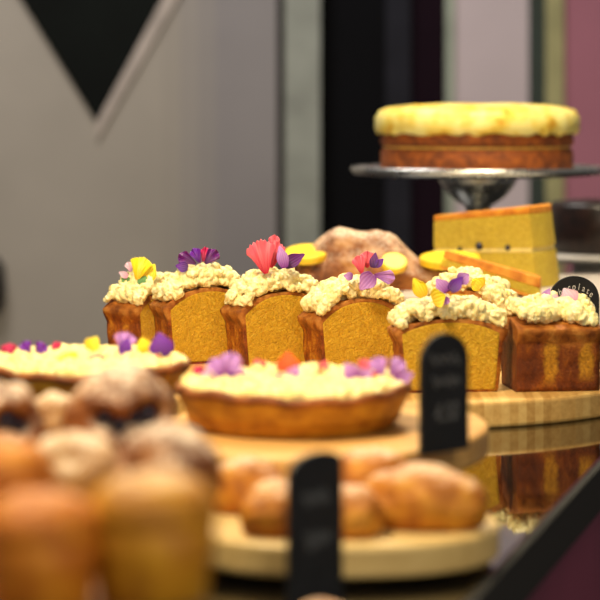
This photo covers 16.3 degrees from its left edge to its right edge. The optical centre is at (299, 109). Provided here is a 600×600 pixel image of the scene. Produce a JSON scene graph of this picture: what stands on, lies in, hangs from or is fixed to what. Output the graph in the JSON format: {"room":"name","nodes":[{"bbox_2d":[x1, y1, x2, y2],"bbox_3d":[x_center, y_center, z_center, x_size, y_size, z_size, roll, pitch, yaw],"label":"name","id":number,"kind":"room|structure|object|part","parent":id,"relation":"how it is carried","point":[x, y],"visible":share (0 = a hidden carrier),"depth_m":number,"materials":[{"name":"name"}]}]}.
{"room":"food shop","nodes":[
{"label":"food shop","id":0,"kind":"room"},
{"bbox_2d":[0,0,599,351],"bbox_3d":[-0.280,-0.200,5.905,6.160,2.800,0.050,0,0,0],"label":"wall","id":1,"kind":"structure","parent":0,"point":[76,206],"depth_m":5.88,"materials":[{"name":"grey paint"}]},
{"bbox_2d":[0,259,5,309],"bbox_3d":[-0.846,0.484,5.840,0.060,0.160,0.080,0,0,0],"label":"door handle","id":2,"kind":"object","parent":1,"relation":"attached to","point":[2,267],"visible":1,"depth_m":5.82,"materials":[{"name":"grey metal"}]},
{"bbox_2d":[22,0,176,138],"bbox_3d":[-0.568,-0.322,5.873,0.935,0.812,0.011,0,0,0],"label":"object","id":3,"kind":"structure","parent":1,"relation":"in","point":[94,42],"depth_m":5.87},
{"bbox_2d":[162,0,179,272],"bbox_3d":[-0.361,-0.200,5.900,0.050,2.800,0.040,0,0,0],"label":"trim","id":4,"kind":"structure","parent":1,"relation":"attached to","point":[170,28],"depth_m":5.88,"materials":[{"name":"grey paint"}]},
{"bbox_2d":[180,0,197,265],"bbox_3d":[-0.311,-0.200,5.900,0.050,2.800,0.040,0,0,0],"label":"trim","id":5,"kind":"structure","parent":1,"relation":"attached to","point":[188,8],"depth_m":5.88,"materials":[{"name":"grey paint"}]},
{"bbox_2d":[198,0,215,263],"bbox_3d":[-0.260,-0.200,5.900,0.050,2.800,0.040,0,0,0],"label":"trim","id":6,"kind":"structure","parent":1,"relation":"attached to","point":[206,9],"depth_m":5.88,"materials":[{"name":"grey paint"}]},
{"bbox_2d":[277,0,284,269],"bbox_3d":[-0.056,-0.200,5.920,0.028,2.800,0.040,0,0,0],"label":"trim","id":7,"kind":"structure","parent":1,"relation":"attached to","point":[280,3],"depth_m":5.90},
{"bbox_2d":[285,0,319,248],"bbox_3d":[0.007,-0.200,5.880,0.098,2.800,0.060,0,0,0],"label":"trim","id":8,"kind":"structure","parent":1,"relation":"attached to","point":[302,17],"depth_m":5.85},
{"bbox_2d":[320,0,385,236],"bbox_3d":[0.148,-0.200,5.930,0.185,2.800,0.040,0,0,0],"label":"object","id":9,"kind":"structure","parent":1,"relation":"in","point":[352,32],"depth_m":5.91,"materials":[{"name":"black"}]},
{"bbox_2d":[386,0,410,250],"bbox_3d":[0.276,-0.200,5.910,0.070,2.800,0.040,0,0,0],"label":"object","id":10,"kind":"structure","parent":1,"relation":"attached to","point":[398,12],"depth_m":5.89,"materials":[{"name":"black"}]},
{"bbox_2d":[411,0,444,257],"bbox_3d":[0.360,-0.200,5.930,0.098,2.800,0.040,0,0,0],"label":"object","id":11,"kind":"structure","parent":1,"relation":"in","point":[427,16],"depth_m":5.91,"materials":[{"name":"black"}]},
{"bbox_2d":[445,0,453,213],"bbox_3d":[0.420,-0.200,5.900,0.022,2.800,0.040,0,0,0],"label":"trim","id":12,"kind":"structure","parent":1,"relation":"attached to","point":[449,4],"depth_m":5.88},
{"bbox_2d":[529,0,545,205],"bbox_3d":[0.665,-0.200,5.910,0.048,2.800,0.040,0,0,0],"label":"trim","id":13,"kind":"structure","parent":1,"relation":"attached to","point":[537,8],"depth_m":5.89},
{"bbox_2d":[546,0,563,203],"bbox_3d":[0.714,-0.200,5.900,0.050,2.800,0.040,0,0,0],"label":"trim","id":14,"kind":"structure","parent":1,"relation":"attached to","point":[554,9],"depth_m":5.88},
{"bbox_2d":[527,513,599,599],"bbox_3d":[0.076,0.767,2.377,0.640,0.866,3.959,0,0,17],"label":"countertop","id":15,"kind":"structure","parent":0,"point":[576,576],"depth_m":1.82,"materials":[{"name":"purple"}]},
{"bbox_3d":[0.500,1.220,2.050,9.000,0.040,8.100,0,0,0],"label":"floor","id":16,"kind":"structure","parent":0,"visible":0},
{"bbox_2d":[207,263,599,599],"bbox_3d":[0.079,0.750,2.376,0.686,0.900,3.999,0,0,17],"label":"countertop","id":17,"kind":"structure","parent":16,"relation":"on","point":[541,483],"depth_m":1.63,"materials":[{"name":"black glass"}]},
{"bbox_2d":[92,579,207,599],"bbox_3d":[-0.174,0.260,1.165,0.231,0.080,0.530,0,0,-6],"label":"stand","id":18,"kind":"object","parent":17,"relation":"on","point":[94,594],"visible":0.02,"depth_m":0.96,"materials":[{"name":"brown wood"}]},
{"bbox_2d":[0,382,45,442],"bbox_3d":[-0.188,0.195,1.327,0.054,0.050,0.051,0,0,-10],"label":"pastry","id":19,"kind":"object","parent":18,"relation":"on","point":[21,417],"visible":0.73,"depth_m":1.31,"materials":[{"name":"brown food"}]},
{"bbox_2d":[0,436,55,497],"bbox_3d":[-0.146,0.190,1.025,0.053,0.060,0.052,0,0,0],"label":"muffin","id":20,"kind":"object","parent":18,"relation":"on","point":[24,464],"visible":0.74,"depth_m":1.01,"materials":[{"name":"orange food"}]},
{"bbox_2d":[0,489,99,599],"bbox_3d":[-0.115,0.194,0.929,0.054,0.051,0.054,0,0,0],"label":"muffin","id":21,"kind":"object","parent":18,"relation":"on","point":[49,538],"visible":1,"depth_m":0.91,"materials":[{"name":"orange food"}]},
{"bbox_2d":[35,391,70,436],"bbox_3d":[-0.165,0.204,1.408,0.043,0.031,0.036,0,0,0],"label":"pastry","id":22,"kind":"object","parent":18,"relation":"on","point":[52,404],"visible":0.35,"depth_m":1.39,"materials":[{"name":"beige food"}]},
{"bbox_2d":[35,431,117,501],"bbox_3d":[-0.128,0.200,1.176,0.056,0.040,0.048,0,0,8],"label":"pastry","id":23,"kind":"object","parent":18,"relation":"on","point":[82,462],"visible":0.49,"depth_m":1.16,"materials":[{"name":"beige food"}]},
{"bbox_2d":[62,360,175,454],"bbox_3d":[-0.116,0.190,1.343,0.072,0.059,0.057,0,0,-4],"label":"pastry","id":24,"kind":"object","parent":18,"relation":"on","point":[117,401],"visible":0.71,"depth_m":1.33,"materials":[{"name":"brown food"}]},
{"bbox_2d":[89,468,217,599],"bbox_3d":[-0.067,0.191,0.944,0.059,0.057,0.060,0,0,0],"label":"muffin","id":25,"kind":"object","parent":18,"relation":"on","point":[157,525],"visible":0.98,"depth_m":0.92,"materials":[{"name":"food"}]},
{"bbox_2d":[117,420,220,497],"bbox_3d":[-0.074,0.197,1.176,0.060,0.046,0.050,0,0,-10],"label":"pastry","id":26,"kind":"object","parent":18,"relation":"on","point":[170,444],"visible":0.52,"depth_m":1.16,"materials":[{"name":"brown food"}]},
{"bbox_2d":[173,397,178,415],"bbox_3d":[-0.185,0.272,1.762,0.166,0.057,0.166,0,0,0],"label":"board","id":27,"kind":"object","parent":17,"relation":"on","point":[174,398],"visible":0.04,"depth_m":1.75,"materials":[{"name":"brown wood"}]},
{"bbox_2d":[0,332,190,399],"bbox_3d":[-0.183,0.214,1.761,0.182,0.057,0.182,0,0,0],"label":"tart","id":28,"kind":"object","parent":27,"relation":"on","point":[59,367],"visible":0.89,"depth_m":1.72,"materials":[{"name":"beige food"}]},
{"bbox_2d":[286,451,342,599],"bbox_3d":[0.009,0.252,1.246,0.003,0.097,0.056,0,0,34],"label":"chalkboard sign","id":29,"kind":"object","parent":17,"relation":"on","point":[314,480],"visible":1,"depth_m":1.24,"materials":[{"name":"black"}]},
{"bbox_2d":[174,401,488,478],"bbox_3d":[0.015,0.272,1.620,0.263,0.057,0.304,0,0,0],"label":"board","id":30,"kind":"object","parent":17,"relation":"on","point":[402,437],"visible":0.22,"depth_m":1.54,"materials":[{"name":"brown wood"}]},
{"bbox_2d":[175,352,413,438],"bbox_3d":[-0.004,0.215,1.622,0.183,0.056,0.183,0,0,0],"label":"tart","id":31,"kind":"object","parent":30,"relation":"on","point":[285,399],"visible":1,"depth_m":1.56,"materials":[{"name":"brown food"}]},
{"bbox_2d":[419,333,468,455],"bbox_3d":[0.102,0.201,1.492,0.048,0.084,0.004,0,0,-42],"label":"chalkboard sign","id":32,"kind":"object","parent":30,"relation":"on","point":[444,358],"visible":1,"depth_m":1.49,"materials":[{"name":"black"}]},
{"bbox_2d":[211,513,499,578],"bbox_3d":[0.028,0.286,1.395,0.208,0.028,0.164,0,0,0],"label":"board","id":33,"kind":"object","parent":17,"relation":"on","point":[390,553],"visible":0.5,"depth_m":1.32,"materials":[{"name":"brown wood"}]},
{"bbox_2d":[215,456,282,514],"bbox_3d":[-0.037,0.253,1.425,0.054,0.037,0.042,0,0,-5],"label":"bun","id":34,"kind":"object","parent":33,"relation":"on","point":[239,475],"visible":0.53,"depth_m":1.41,"materials":[{"name":"orange food"}]},
{"bbox_2d":[239,478,285,537],"bbox_3d":[-0.014,0.254,1.348,0.052,0.035,0.043,0,0,-20],"label":"bun","id":35,"kind":"object","parent":33,"relation":"on","point":[262,513],"visible":0.57,"depth_m":1.33,"materials":[{"name":"orange food"}]},
{"bbox_2d":[343,484,385,539],"bbox_3d":[0.032,0.256,1.344,0.046,0.032,0.040,0,0,10],"label":"bun","id":36,"kind":"object","parent":33,"relation":"on","point":[364,517],"visible":0.67,"depth_m":1.33,"materials":[{"name":"orange food"}]},
{"bbox_2d":[341,447,408,484],"bbox_3d":[0.050,0.251,1.438,0.063,0.041,0.040,0,0,-5],"label":"bun","id":37,"kind":"object","parent":33,"relation":"on","point":[359,464],"visible":0.44,"depth_m":1.43,"materials":[{"name":"orange food"}]},
{"bbox_2d":[362,462,488,531],"bbox_3d":[0.080,0.251,1.369,0.085,0.042,0.047,0,0,8],"label":"bun","id":38,"kind":"object","parent":33,"relation":"on","point":[414,496],"visible":0.91,"depth_m":1.35,"materials":[{"name":"orange food"}]},
{"bbox_2d":[175,363,599,427],"bbox_3d":[0.065,0.287,2.285,0.630,0.026,0.650,0,0,0],"label":"serving board","id":39,"kind":"object","parent":17,"relation":"on","point":[505,407],"visible":0.09,"depth_m":2.00,"materials":[{"name":"brown wood"}]},
{"bbox_2d":[103,257,170,345],"bbox_3d":[-0.168,0.218,2.353,0.057,0.111,0.111,0,0,34],"label":"cake slice","id":40,"kind":"object","parent":39,"relation":"on","point":[127,309],"visible":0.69,"depth_m":2.32,"materials":[{"name":"yellow food"}]},
{"bbox_2d":[149,247,239,363],"bbox_3d":[-0.107,0.211,2.293,0.113,0.125,0.058,0,0,-24],"label":"cake slice","id":41,"kind":"object","parent":39,"relation":"on","point":[185,308],"visible":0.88,"depth_m":2.27,"materials":[{"name":"yellow food"}]},
{"bbox_2d":[220,234,318,365],"bbox_3d":[-0.024,0.203,2.238,0.115,0.142,0.067,0,0,-26],"label":"cake slice","id":42,"kind":"object","parent":39,"relation":"on","point":[261,309],"visible":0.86,"depth_m":2.22,"materials":[{"name":"yellow food"}]},
{"bbox_2d":[297,251,404,368],"bbox_3d":[0.062,0.210,2.183,0.115,0.128,0.078,0,0,-24],"label":"cake slice","id":43,"kind":"object","parent":39,"relation":"on","point":[343,319],"visible":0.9,"depth_m":2.17,"materials":[{"name":"brown food"}]},
{"bbox_2d":[387,272,507,392],"bbox_3d":[0.145,0.216,2.054,0.118,0.116,0.062,0,0,-12],"label":"cake slice","id":44,"kind":"object","parent":39,"relation":"on","point":[479,323],"visible":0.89,"depth_m":2.04,"materials":[{"name":"yellow food"}]},
{"bbox_2d":[424,266,517,316],"bbox_3d":[0.179,0.223,2.300,0.108,0.102,0.083,0,0,31],"label":"cake slice","id":45,"kind":"object","parent":39,"relation":"on","point":[496,290],"visible":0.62,"depth_m":2.29,"materials":[{"name":"beige food"}]},
{"bbox_2d":[501,288,599,391],"bbox_3d":[0.247,0.225,2.076,0.086,0.098,0.090,0,0,-7],"label":"cake slice","id":46,"kind":"object","parent":39,"relation":"on","point":[552,342],"visible":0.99,"depth_m":2.04,"materials":[{"name":"brown food"}]},
{"bbox_2d":[550,276,598,316],"bbox_3d":[0.295,0.226,2.260,0.056,0.095,0.004,0,0,-12],"label":"chalkboard sign","id":47,"kind":"object","parent":39,"relation":"on","point":[582,285],"visible":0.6,"depth_m":2.26,"materials":[{"name":"black"}]},
{"bbox_2d":[351,164,599,211],"bbox_3d":[0.271,0.193,3.192,0.388,0.215,0.388,0,0,0],"label":"cake stand","id":48,"kind":"object","parent":17,"relation":"on","point":[477,190],"visible":0.54,"depth_m":3.09,"materials":[{"name":"silver metal"}]},
{"bbox_3d":[0.271,0.094,3.192,0.388,0.018,0.388,0,0,0],"label":"plate","id":49,"kind":"part","parent":48,"relation":"part of","materials":[{"name":"silver metal"}]},
{"bbox_2d":[374,103,579,169],"bbox_3d":[0.268,0.040,3.192,0.311,0.102,0.311,0,0,0],"label":"cake","id":50,"kind":"object","parent":48,"relation":"on","point":[455,136],"visible":0.95,"depth_m":3.06,"materials":[{"name":"yellow food"}]},
{"bbox_3d":[0.271,0.196,3.192,0.120,0.185,0.120,0,0,0],"label":"stem","id":51,"kind":"part","parent":48,"relation":"part of","materials":[{"name":"silver metal"}]},
{"bbox_2d":[400,274,599,324],"bbox_3d":[0.230,0.268,2.822,0.540,0.065,0.375,0,0,0],"label":"white riser","id":52,"kind":"object","parent":17,"relation":"on","point":[594,278],"visible":0.02,"depth_m":2.79,"materials":[{"name":"ceramic"}]},
{"bbox_2d":[294,227,449,289],"bbox_3d":[0.102,0.194,2.772,0.259,0.081,0.087,0,0,0],"label":"cake","id":53,"kind":"object","parent":52,"relation":"on","point":[341,245],"visible":0.41,"depth_m":2.74,"materials":[{"name":"brown food"}]},
{"bbox_2d":[285,244,326,264],"bbox_3d":[0.008,0.189,2.755,0.058,0.025,0.057,0,0,13],"label":"lemon slice","id":54,"kind":"object","parent":53,"relation":"on","point":[311,256],"visible":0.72,"depth_m":2.74,"materials":[{"name":"yellow food"}]},
{"bbox_2d":[381,252,406,273],"bbox_3d":[0.122,0.198,2.720,0.034,0.027,0.031,0,0,-7],"label":"lemon slice","id":55,"kind":"object","parent":53,"relation":"on","point":[395,262],"visible":0.92,"depth_m":2.71,"materials":[{"name":"yellow food"}]},
{"bbox_2d":[419,250,480,269],"bbox_3d":[0.196,0.196,2.745,0.080,0.021,0.080,0,0,18],"label":"lemon slice","id":56,"kind":"object","parent":53,"relation":"on","point":[432,260],"visible":0.55,"depth_m":2.74,"materials":[{"name":"yellow food"}]},
{"bbox_2d":[440,251,540,295],"bbox_3d":[0.247,0.210,2.675,0.128,0.062,0.054,0,0,17],"label":"wedge","id":57,"kind":"object","parent":52,"relation":"on","point":[524,283],"visible":0.57,"depth_m":2.65,"materials":[{"name":"orange food"}]},
{"bbox_2d":[434,204,559,287],"bbox_3d":[0.269,0.181,2.818,0.171,0.107,0.114,0,0,0],"label":"wedge","id":58,"kind":"object","parent":52,"relation":"on","point":[522,238],"visible":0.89,"depth_m":2.80,"materials":[{"name":"yellow food"}]},
{"bbox_3d":[0.404,0.319,2.278,0.006,0.038,3.999,0,0,17],"label":"edge trim","id":59,"kind":"part","parent":17,"relation":"part of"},
{"bbox_2d":[557,253,599,273],"bbox_3d":[0.516,0.272,3.578,0.270,0.057,0.270,0,0,0],"label":"plate","id":60,"kind":"object","parent":17,"relation":"on","point":[582,264],"visible":0.48,"depth_m":3.51,"materials":[{"name":"ceramic"}]},
{"bbox_2d":[551,198,599,254],"bbox_3d":[0.516,0.197,3.579,0.180,0.090,0.180,0,0,0],"label":"chocolate cake","id":61,"kind":"object","parent":60,"relation":"on","point":[576,222],"visible":0.83,"depth_m":3.51,"materials":[{"name":"brown food"}]},
{"bbox_3d":[0.516,0.251,3.578,0.270,0.015,0.270,0,0,0],"label":"plate","id":62,"kind":"part","parent":60,"relation":"part of","materials":[{"name":"white ceramic"}]}
]}

